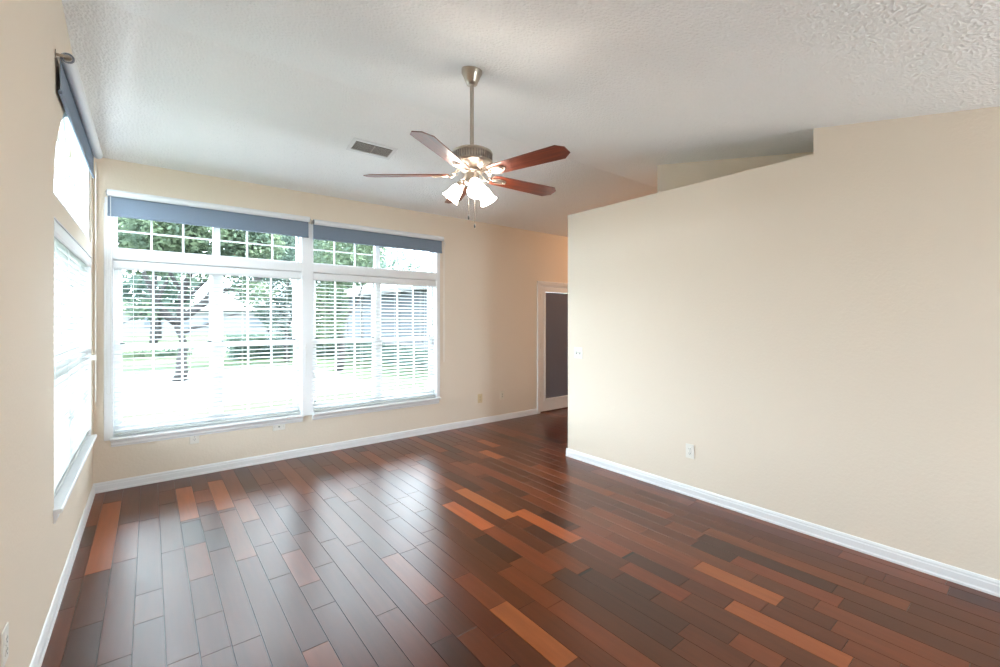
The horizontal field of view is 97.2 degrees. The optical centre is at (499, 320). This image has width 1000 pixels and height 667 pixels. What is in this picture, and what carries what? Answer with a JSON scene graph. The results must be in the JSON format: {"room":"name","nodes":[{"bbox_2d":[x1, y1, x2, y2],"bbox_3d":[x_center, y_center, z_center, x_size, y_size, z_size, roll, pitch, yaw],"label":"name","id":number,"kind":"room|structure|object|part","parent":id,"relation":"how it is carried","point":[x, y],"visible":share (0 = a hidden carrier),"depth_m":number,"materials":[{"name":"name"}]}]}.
{"room":"empty living room","nodes":[
{"label":"empty living room","id":0,"kind":"room"},
{"bbox_2d":[0,0,92,666],"bbox_3d":[-1.192,-0.149,0.765,0.160,3.239,7.480,0,0,-38],"label":"wall","id":1,"kind":"structure","parent":0,"point":[34,550],"depth_m":1.75,"materials":[{"name":"beige paint"}]},
{"bbox_2d":[1,622,8,666],"bbox_3d":[-1.629,1.070,1.452,0.009,0.118,0.074,0,0,-38],"label":"wall outlet","id":2,"kind":"object","parent":1,"relation":"attached to","point":[5,633],"visible":1,"depth_m":1.44,"materials":[{"name":"white plastic"}]},
{"bbox_2d":[5,633,7,644],"bbox_3d":[-1.627,1.050,1.454,0.003,0.033,0.033,0,0,-38],"label":"socket","id":3,"kind":"object","parent":2,"relation":"attached to","point":[6,634],"depth_m":1.45,"materials":[{"name":"grey plastic"}]},
{"bbox_2d":[5,645,7,656],"bbox_3d":[-1.627,1.089,1.454,0.003,0.033,0.033,0,0,-38],"label":"socket","id":4,"kind":"object","parent":2,"relation":"attached to","point":[6,646],"depth_m":1.45,"materials":[{"name":"grey plastic"}]},
{"bbox_2d":[29,484,95,666],"bbox_3d":[-1.117,1.427,0.814,0.017,0.085,7.464,0,0,-38],"label":"baseboard","id":5,"kind":"structure","parent":1,"relation":"attached to","point":[43,641],"depth_m":2.30,"materials":[{"name":"white wood"}]},
{"bbox_2d":[53,112,96,523],"bbox_3d":[-2.843,-0.149,2.885,0.179,2.332,1.855,0,0,-38],"label":"window","id":6,"kind":"structure","parent":1,"relation":"in","point":[77,170],"depth_m":3.27,"materials":[{"name":"white wood"}]},
{"bbox_3d":[-3.178,-0.117,3.191,0.024,0.747,0.830,0,0,-38],"label":"sash","id":7,"kind":"part","parent":6,"relation":"part of","materials":[{"name":"white"}]},
{"bbox_3d":[-2.890,0.210,2.848,0.060,1.470,1.795,0,0,-38],"label":"frame","id":8,"kind":"part","parent":6,"relation":"part of","materials":[{"name":"white wood"}]},
{"bbox_3d":[-2.833,-0.975,2.893,0.060,0.680,1.795,0,0,-38],"label":"arched frame","id":9,"kind":"part","parent":6,"relation":"part of","materials":[{"name":"white"}]},
{"bbox_2d":[54,220,90,497],"bbox_3d":[-2.826,0.209,2.899,0.070,1.452,1.783,0,0,-38],"label":"window blind","id":10,"kind":"object","parent":6,"relation":"attached to","point":[70,431],"visible":0.77,"depth_m":2.80,"materials":[{"name":"white plastic"}]},
{"bbox_3d":[-2.374,0.222,2.318,0.056,1.394,0.002,0,0,-38],"label":"ladder cord","id":11,"kind":"part","parent":10,"relation":"part of","materials":[{"name":"white fabric"}]},
{"bbox_3d":[-2.675,0.222,2.698,0.056,1.394,0.002,0,0,-38],"label":"ladder cord","id":12,"kind":"part","parent":10,"relation":"part of","materials":[{"name":"white fabric"}]},
{"bbox_3d":[-2.831,0.926,2.895,0.052,0.018,1.775,0,0,-38],"label":"rail","id":13,"kind":"part","parent":10,"relation":"part of","materials":[{"name":"white plastic"}]},
{"bbox_3d":[-2.987,0.222,3.091,0.056,1.394,0.002,0,0,-38],"label":"ladder cord","id":14,"kind":"part","parent":10,"relation":"part of","materials":[{"name":"white plastic"}]},
{"bbox_3d":[-3.289,0.222,3.471,0.056,1.394,0.002,0,0,-38],"label":"ladder cord","id":15,"kind":"part","parent":10,"relation":"part of","materials":[{"name":"white plastic"}]},
{"bbox_3d":[-2.837,-0.955,2.890,0.004,0.640,1.715,0,0,-38],"label":"glass pane","id":16,"kind":"part","parent":6,"relation":"part of","materials":[{"name":"glass"}]},
{"bbox_3d":[-2.820,0.956,2.904,0.119,0.024,1.855,0,0,-38],"label":"sill","id":17,"kind":"part","parent":6,"relation":"part of","materials":[{"name":"white wood"}]},
{"bbox_2d":[55,49,102,401],"bbox_3d":[-2.774,-0.354,2.947,0.074,2.051,1.766,0,0,-38],"label":"roller shade","id":18,"kind":"object","parent":6,"relation":"attached to","point":[72,95],"visible":1,"depth_m":2.73,"materials":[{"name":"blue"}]},
{"bbox_3d":[-3.321,-0.314,3.623,0.004,1.972,0.024,0,0,-38],"label":"pull chain","id":19,"kind":"part","parent":18,"relation":"part of","materials":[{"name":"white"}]},
{"bbox_2d":[93,157,567,483],"bbox_3d":[-0.442,0.034,6.237,8.138,2.871,0.160,0,0,-38],"label":"wall","id":20,"kind":"structure","parent":0,"point":[492,272],"depth_m":5.68,"materials":[{"name":"beige paint"}]},
{"bbox_2d":[190,436,198,443],"bbox_3d":[-2.896,1.108,4.181,0.074,0.118,0.009,0,0,-38],"label":"wall outlet","id":21,"kind":"object","parent":20,"relation":"attached to","point":[193,439],"visible":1,"depth_m":4.18,"materials":[{"name":"white plastic"}]},
{"bbox_2d":[110,216,303,446],"bbox_3d":[-2.781,0.048,4.336,1.569,2.096,0.200,0,0,-38],"label":"window","id":22,"kind":"structure","parent":20,"relation":"in","point":[144,437],"depth_m":4.34,"materials":[{"name":"white wood"}]},
{"bbox_3d":[-3.133,-0.121,4.161,0.706,0.757,0.024,0,0,-38],"label":"sash","id":23,"kind":"part","parent":22,"relation":"part of","materials":[{"name":"white"}]},
{"bbox_3d":[-3.117,0.599,4.141,0.706,0.772,0.024,0,0,-38],"label":"sash","id":24,"kind":"part","parent":22,"relation":"part of","materials":[{"name":"white"}]},
{"bbox_3d":[-2.824,0.240,4.391,1.545,1.550,0.060,0,0,-38],"label":"frame","id":25,"kind":"part","parent":22,"relation":"part of","materials":[{"name":"white"}]},
{"bbox_3d":[-2.824,-0.812,4.391,1.545,0.375,0.060,0,0,-38],"label":"transom frame","id":26,"kind":"part","parent":22,"relation":"part of","materials":[{"name":"white"}]},
{"bbox_2d":[113,260,300,435],"bbox_3d":[-2.773,0.239,4.327,1.533,1.532,0.070,0,0,-38],"label":"window blind","id":27,"kind":"object","parent":22,"relation":"attached to","point":[117,264],"visible":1,"depth_m":4.21,"materials":[{"name":"white plastic"}]},
{"bbox_3d":[-3.274,0.252,3.938,0.002,1.474,0.056,0,0,-38],"label":"ladder cord","id":28,"kind":"part","parent":27,"relation":"part of","materials":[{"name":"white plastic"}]},
{"bbox_3d":[-2.947,0.252,4.197,0.002,1.474,0.056,0,0,-38],"label":"ladder cord","id":29,"kind":"part","parent":27,"relation":"part of","materials":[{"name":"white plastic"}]},
{"bbox_3d":[-2.778,-0.505,4.332,1.533,0.044,0.052,0,0,-38],"label":"head rail","id":30,"kind":"part","parent":27,"relation":"part of","materials":[{"name":"white plastic"}]},
{"bbox_3d":[-2.778,0.996,4.332,1.525,0.018,0.052,0,0,-38],"label":"rail","id":31,"kind":"part","parent":27,"relation":"part of","materials":[{"name":"white"}]},
{"bbox_3d":[-2.282,0.252,4.726,0.002,1.474,0.056,0,0,-38],"label":"ladder cord","id":32,"kind":"part","parent":27,"relation":"part of","materials":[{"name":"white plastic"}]},
{"bbox_3d":[-2.762,1.025,4.312,1.569,0.022,0.140,0,0,-38],"label":"sill","id":33,"kind":"part","parent":22,"relation":"part of","materials":[{"name":"white"}]},
{"bbox_2d":[105,189,310,393],"bbox_3d":[-2.712,-0.245,4.274,1.662,1.754,0.074,0,0,-38],"label":"roller shade","id":34,"kind":"object","parent":22,"relation":"attached to","point":[124,204],"visible":1,"depth_m":4.19,"materials":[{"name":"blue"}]},
{"bbox_3d":[-3.346,-0.224,3.772,0.028,1.712,0.004,0,0,-38],"label":"pull chain","id":35,"kind":"part","parent":34,"relation":"part of","materials":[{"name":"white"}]},
{"bbox_3d":[-2.530,-0.121,4.639,0.706,0.757,0.024,0,0,-38],"label":"sash","id":36,"kind":"part","parent":22,"relation":"part of","materials":[{"name":"white"}]},
{"bbox_3d":[-2.514,0.599,4.619,0.706,0.772,0.024,0,0,-38],"label":"sash","id":37,"kind":"part","parent":22,"relation":"part of","materials":[{"name":"white"}]},
{"bbox_2d":[104,197,439,440],"bbox_3d":[-2.098,-0.013,4.815,3.320,2.095,0.011,0,0,-38],"label":"trim","id":38,"kind":"structure","parent":20,"relation":"attached to","point":[307,267],"depth_m":4.78,"materials":[{"name":"white wood"}]},
{"bbox_2d":[273,424,284,430],"bbox_3d":[-2.320,1.116,4.633,0.118,0.074,0.018,0,0,-38],"label":"cable plate","id":39,"kind":"object","parent":20,"relation":"attached to","point":[282,426],"visible":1,"depth_m":4.63,"materials":[{"name":"white plastic"}]},
{"bbox_2d":[94,408,537,493],"bbox_3d":[-1.432,1.427,5.338,5.151,0.085,0.017,0,0,-38],"label":"baseboard","id":40,"kind":"structure","parent":20,"relation":"attached to","point":[101,487],"depth_m":4.66,"materials":[{"name":"white wood"}]},
{"bbox_2d":[312,242,440,419],"bbox_3d":[-1.464,0.048,5.381,1.605,2.096,0.200,0,0,-38],"label":"window","id":41,"kind":"structure","parent":20,"relation":"in","point":[432,297],"depth_m":5.40,"materials":[{"name":"white wood"}]},
{"bbox_3d":[-1.831,-0.121,5.195,0.714,0.757,0.024,0,0,-38],"label":"sash","id":42,"kind":"part","parent":41,"relation":"part of","materials":[{"name":"white"}]},
{"bbox_3d":[-1.815,0.599,5.175,0.714,0.772,0.024,0,0,-38],"label":"sash","id":43,"kind":"part","parent":41,"relation":"part of","materials":[{"name":"white"}]},
{"bbox_3d":[-1.519,0.240,5.427,1.561,1.550,0.060,0,0,-38],"label":"frame","id":44,"kind":"part","parent":41,"relation":"part of","materials":[{"name":"white"}]},
{"bbox_2d":[313,273,435,410],"bbox_3d":[-1.468,0.239,5.363,1.549,1.532,0.070,0,0,-38],"label":"window blind","id":45,"kind":"object","parent":41,"relation":"attached to","point":[316,276],"visible":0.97,"depth_m":5.29,"materials":[{"name":"white plastic"}]},
{"bbox_3d":[-1.472,0.996,5.368,1.541,0.018,0.052,0,0,-38],"label":"rail","id":46,"kind":"part","parent":45,"relation":"part of","materials":[{"name":"white"}]},
{"bbox_3d":[-1.519,-0.812,5.427,1.561,0.375,0.060,0,0,-38],"label":"transom frame","id":47,"kind":"part","parent":41,"relation":"part of","materials":[{"name":"white"}]},
{"bbox_2d":[305,219,444,361],"bbox_3d":[-1.408,-0.247,5.309,1.762,1.714,0.074,0,0,-38],"label":"roller shade","id":48,"kind":"object","parent":41,"relation":"attached to","point":[323,230],"visible":1,"depth_m":5.29,"materials":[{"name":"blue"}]},
{"bbox_3d":[-0.741,-0.254,5.847,0.018,1.612,0.004,0,0,-38],"label":"pull chain","id":49,"kind":"part","parent":48,"relation":"part of","materials":[{"name":"white"}]},
{"bbox_3d":[-1.444,1.025,5.359,1.601,0.022,0.140,0,0,-38],"label":"sill","id":50,"kind":"part","parent":41,"relation":"part of","materials":[{"name":"white wood"}]},
{"bbox_3d":[-1.222,-0.121,5.678,0.714,0.757,0.024,0,0,-38],"label":"sash","id":51,"kind":"part","parent":41,"relation":"part of","materials":[{"name":"white"}]},
{"bbox_3d":[-1.206,0.599,5.658,0.714,0.772,0.024,0,0,-38],"label":"sash","id":52,"kind":"part","parent":41,"relation":"part of","materials":[{"name":"white"}]},
{"bbox_2d":[478,394,481,402],"bbox_3d":[-0.283,1.105,6.255,0.080,0.125,0.009,0,0,-38],"label":"wall outlet","id":53,"kind":"object","parent":20,"relation":"attached to","point":[479,395],"visible":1,"depth_m":6.25,"materials":[{"name":"beige plastic"}]},
{"bbox_2d":[500,391,503,398],"bbox_3d":[0.031,1.100,6.505,0.078,0.118,0.008,0,0,-38],"label":"wall outlet","id":54,"kind":"object","parent":20,"relation":"attached to","point":[501,392],"visible":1,"depth_m":6.50,"materials":[{"name":"beige plastic"}]},
{"bbox_2d":[537,281,567,413],"bbox_3d":[0.929,0.422,7.291,0.970,2.095,0.214,0,0,-38],"label":"door","id":55,"kind":"structure","parent":20,"relation":"in","point":[552,306],"depth_m":7.18,"materials":[{"name":"white"}]},
{"bbox_2d":[546,292,567,397],"bbox_3d":[0.955,0.402,7.273,0.584,1.709,0.003,0,0,-38],"label":"shade","id":56,"kind":"object","parent":20,"relation":"attached to","point":[556,302],"depth_m":7.25,"materials":[{"name":"grey fabric"}]},
{"bbox_2d":[41,408,999,666],"bbox_3d":[2.120,1.500,3.157,8.353,0.060,7.910,0,0,-38],"label":"floor","id":57,"kind":"structure","parent":0,"point":[487,544],"depth_m":2.53,"materials":[{"name":"brown wood"}]},
{"bbox_2d":[61,0,999,236],"bbox_3d":[1.980,-1.250,3.314,8.378,1.330,7.930,0,0,-38],"label":"ceiling","id":58,"kind":"structure","parent":0,"point":[274,93],"depth_m":2.78,"materials":[{"name":"white paint"}]},
{"bbox_2d":[346,138,397,159],"bbox_3d":[-1.205,-1.615,4.160,0.426,0.049,0.206,0,0,-38],"label":"ceiling vent","id":59,"kind":"object","parent":58,"relation":"in","point":[356,145],"visible":1,"depth_m":4.15,"materials":[{"name":"white metal"}]},
{"bbox_2d":[363,66,569,227],"bbox_3d":[-0.133,-1.071,2.762,1.254,0.994,1.290,0,0,-38],"label":"ceiling fan","id":60,"kind":"object","parent":58,"relation":"hanging from","point":[472,160],"visible":1,"depth_m":2.66,"materials":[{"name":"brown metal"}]},
{"bbox_3d":[-0.581,-0.904,2.752,0.532,0.006,0.134,0,12,1],"label":"blade","id":61,"kind":"part","parent":60,"relation":"part of","materials":[{"name":"wood"}]},
{"bbox_3d":[-0.309,-0.904,2.359,0.134,0.006,0.532,13,4,19],"label":"blade","id":62,"kind":"part","parent":60,"relation":"part of","materials":[{"name":"brown wood"}]},
{"bbox_3d":[-0.303,-0.796,2.773,0.116,0.136,0.125,0,0,-38],"label":"lamp shade","id":63,"kind":"part","parent":60,"relation":"part of","materials":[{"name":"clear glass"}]},
{"bbox_3d":[-0.292,-0.904,3.131,0.134,0.006,0.532,-13,4,-16],"label":"blade","id":64,"kind":"part","parent":60,"relation":"part of","materials":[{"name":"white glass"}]},
{"bbox_3d":[-0.148,-0.809,2.635,0.050,0.069,0.063,0,0,-38],"label":"bulb","id":65,"kind":"part","parent":60,"relation":"part of","materials":[{"name":"white glass"}]},
{"bbox_3d":[-0.149,-0.796,2.616,0.110,0.136,0.129,0,0,-38],"label":"lamp shade","id":66,"kind":"part","parent":60,"relation":"part of","materials":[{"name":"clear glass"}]},
{"bbox_3d":[-0.089,-0.796,2.832,0.132,0.136,0.113,0,0,-38],"label":"lamp shade","id":67,"kind":"part","parent":60,"relation":"part of","materials":[{"name":"white glass"}]},
{"bbox_3d":[0.159,-0.904,2.974,0.532,0.006,0.134,0,-12,-35],"label":"blade","id":68,"kind":"part","parent":60,"relation":"part of","materials":[{"name":"brown wood"}]},
{"bbox_3d":[0.148,-0.904,2.497,0.532,0.006,0.134,0,-12,37],"label":"blade","id":69,"kind":"part","parent":60,"relation":"part of","materials":[{"name":"brown wood"}]},
{"bbox_2d":[657,152,812,192],"bbox_3d":[2.201,-1.373,3.991,0.120,0.505,1.655,0,0,-38],"label":"wall","id":70,"kind":"structure","parent":0,"point":[669,176],"depth_m":4.20,"materials":[{"name":"beige paint"}]},
{"bbox_2d":[568,106,999,579],"bbox_3d":[2.550,0.078,2.591,0.120,2.784,5.688,0,0,-38],"label":"wall","id":71,"kind":"structure","parent":0,"point":[821,328],"depth_m":2.98,"materials":[{"name":"beige paint"}]},
{"bbox_2d":[574,347,582,358],"bbox_3d":[0.823,0.342,4.655,0.018,0.118,0.116,0,0,-38],"label":"light switch","id":72,"kind":"object","parent":71,"relation":"attached to","point":[578,351],"visible":1,"depth_m":4.65,"materials":[{"name":"white plastic"}]},
{"bbox_2d":[686,443,693,458],"bbox_3d":[1.591,1.095,3.695,0.009,0.118,0.074,0,0,-38],"label":"wall outlet","id":73,"kind":"object","parent":71,"relation":"attached to","point":[689,447],"visible":1,"depth_m":3.69,"materials":[{"name":"white plastic"}]},
{"bbox_2d":[566,448,999,596],"bbox_3d":[2.491,1.427,2.554,0.017,0.085,5.704,0,0,-38],"label":"baseboard","id":74,"kind":"structure","parent":71,"relation":"attached to","point":[979,582],"depth_m":2.98,"materials":[{"name":"white wood"}]},
{"label":"outside","id":75,"kind":"structure","parent":0,"visible":0},
{"bbox_2d":[122,347,387,414],"bbox_3d":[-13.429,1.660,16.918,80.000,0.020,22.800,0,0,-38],"label":"driveway","id":76,"kind":"structure","parent":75,"point":[207,348],"depth_m":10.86,"materials":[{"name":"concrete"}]},
{"bbox_2d":[118,217,287,380],"bbox_3d":[-8.472,-1.152,12.816,4.071,5.735,3.111,0,0,-38],"label":"spreading tree","id":77,"kind":"object","parent":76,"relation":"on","point":[160,243],"visible":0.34,"depth_m":12.19,"materials":[{"name":"green plant"}]},
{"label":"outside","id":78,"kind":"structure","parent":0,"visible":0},
{"bbox_2d":[62,327,427,423],"bbox_3d":[-34.193,1.720,43.079,180.000,0.100,150.000,0,0,-38],"label":"lawn","id":79,"kind":"structure","parent":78,"point":[224,335],"depth_m":15.34,"materials":[{"name":"green plant"}]},
{"bbox_2d":[122,348,194,359],"bbox_3d":[-18.039,1.471,17.594,9.718,0.560,1.076,0,0,-38],"label":"hedge","id":80,"kind":"object","parent":79,"relation":"on","point":[177,349],"visible":0.27,"depth_m":19.41,"materials":[{"name":"green plant"}]},
{"bbox_2d":[122,270,199,338],"bbox_3d":[-28.721,-1.734,37.130,6.149,6.766,5.775,0,0,-38],"label":"tree","id":81,"kind":"object","parent":79,"relation":"on","point":[128,284],"visible":0.44,"depth_m":36.00,"materials":[{"name":"green plant"}]},
{"bbox_2d":[118,218,205,342],"bbox_3d":[-23.453,-4.057,29.888,6.432,11.520,5.170,0,0,-38],"label":"tree","id":82,"kind":"object","parent":79,"relation":"on","point":[121,240],"visible":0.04,"depth_m":29.68,"materials":[{"name":"green plant"}]},
{"bbox_2d":[122,295,284,334],"bbox_3d":[-37.035,-0.780,55.506,18.400,4.900,10.200,0,0,-38],"label":"house","id":83,"kind":"structure","parent":79,"relation":"on","point":[198,316],"depth_m":52.76,"materials":[{"name":"grey"}]},
{"bbox_3d":[-36.108,0.620,50.478,1.000,2.100,0.070,0,0,-38],"label":"door","id":84,"kind":"part","parent":83,"relation":"part of","materials":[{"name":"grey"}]},
{"bbox_2d":[262,238,294,332],"bbox_3d":[-16.964,-4.049,32.477,6.393,11.499,5.116,0,0,-38],"label":"tree","id":85,"kind":"object","parent":79,"relation":"on","point":[267,331],"visible":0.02,"depth_m":32.31,"materials":[{"name":"green plant"}]},
{"bbox_2d":[227,235,338,361],"bbox_3d":[-8.707,-1.367,17.708,4.488,6.058,3.084,0,0,-38],"label":"tree","id":86,"kind":"object","parent":79,"relation":"on","point":[275,281],"visible":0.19,"depth_m":17.20,"materials":[{"name":"green plant"}]},
{"bbox_2d":[225,332,346,360],"bbox_3d":[-9.716,1.131,20.257,4.948,1.238,1.518,0,0,-38],"label":"hedge","id":87,"kind":"object","parent":79,"relation":"on","point":[274,336],"visible":0.35,"depth_m":19.18,"materials":[{"name":"green plant"}]},
{"bbox_2d":[313,241,380,288],"bbox_3d":[-13.887,-4.061,40.029,6.446,11.558,5.091,0,0,-38],"label":"tree","id":88,"kind":"object","parent":79,"relation":"on","point":[315,241],"visible":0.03,"depth_m":39.08,"materials":[{"name":"green plant"}]},
{"bbox_2d":[313,239,394,370],"bbox_3d":[-4.879,-0.966,15.022,3.316,5.395,2.084,0,0,-38],"label":"tree","id":89,"kind":"object","parent":79,"relation":"on","point":[349,247],"visible":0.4,"depth_m":14.38,"materials":[{"name":"green plant"}]},
{"bbox_2d":[342,253,391,288],"bbox_3d":[-15.145,-3.175,47.893,8.462,9.684,7.877,0,0,-38],"label":"tree","id":90,"kind":"object","parent":79,"relation":"on","point":[384,262],"visible":0.02,"depth_m":48.08,"materials":[{"name":"green plant"}]},
{"bbox_2d":[345,342,427,368],"bbox_3d":[-4.637,1.331,18.049,0.992,0.834,7.842,0,0,-38],"label":"hedge","id":91,"kind":"object","parent":79,"relation":"on","point":[370,343],"visible":0.56,"depth_m":16.86,"materials":[{"name":"green plant"}]},
{"bbox_2d":[356,248,421,286],"bbox_3d":[-14.718,-3.982,58.677,9.697,11.404,9.052,0,0,-38],"label":"tree","id":92,"kind":"object","parent":79,"relation":"on","point":[393,261],"visible":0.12,"depth_m":58.38,"materials":[{"name":"green plant"}]},
{"bbox_2d":[322,267,565,350],"bbox_3d":[-2.368,-0.780,23.974,10.100,4.900,18.700,0,0,-38],"label":"house","id":93,"kind":"structure","parent":79,"relation":"on","point":[420,303],"depth_m":19.79,"materials":[{"name":"grey"}]},
{"bbox_3d":[-8.423,0.220,24.364,0.140,2.900,0.120,0,0,-38],"label":"post","id":94,"kind":"part","parent":93,"relation":"part of","materials":[{"name":"grey"}]},
{"bbox_3d":[-7.105,0.220,22.704,0.140,2.900,0.120,0,0,-38],"label":"post","id":95,"kind":"part","parent":93,"relation":"part of","materials":[{"name":"grey"}]},
{"bbox_3d":[-5.822,1.295,21.104,0.120,0.750,17.100,0,0,-38],"label":"kick panel","id":96,"kind":"part","parent":93,"relation":"part of","materials":[{"name":"grey"}]},
{"bbox_3d":[-5.861,-0.060,21.137,0.080,0.060,17.000,0,0,-38],"label":"cross rail","id":97,"kind":"part","parent":93,"relation":"part of","materials":[{"name":"grey"}]},
{"bbox_3d":[-4.469,0.220,19.383,0.140,2.900,0.120,0,0,-38],"label":"post","id":98,"kind":"part","parent":93,"relation":"part of","materials":[{"name":"grey wood"}]},
{"bbox_3d":[-3.151,0.220,17.722,0.140,2.900,0.120,0,0,-38],"label":"post","id":99,"kind":"part","parent":93,"relation":"part of","materials":[{"name":"grey wood"}]}
]}

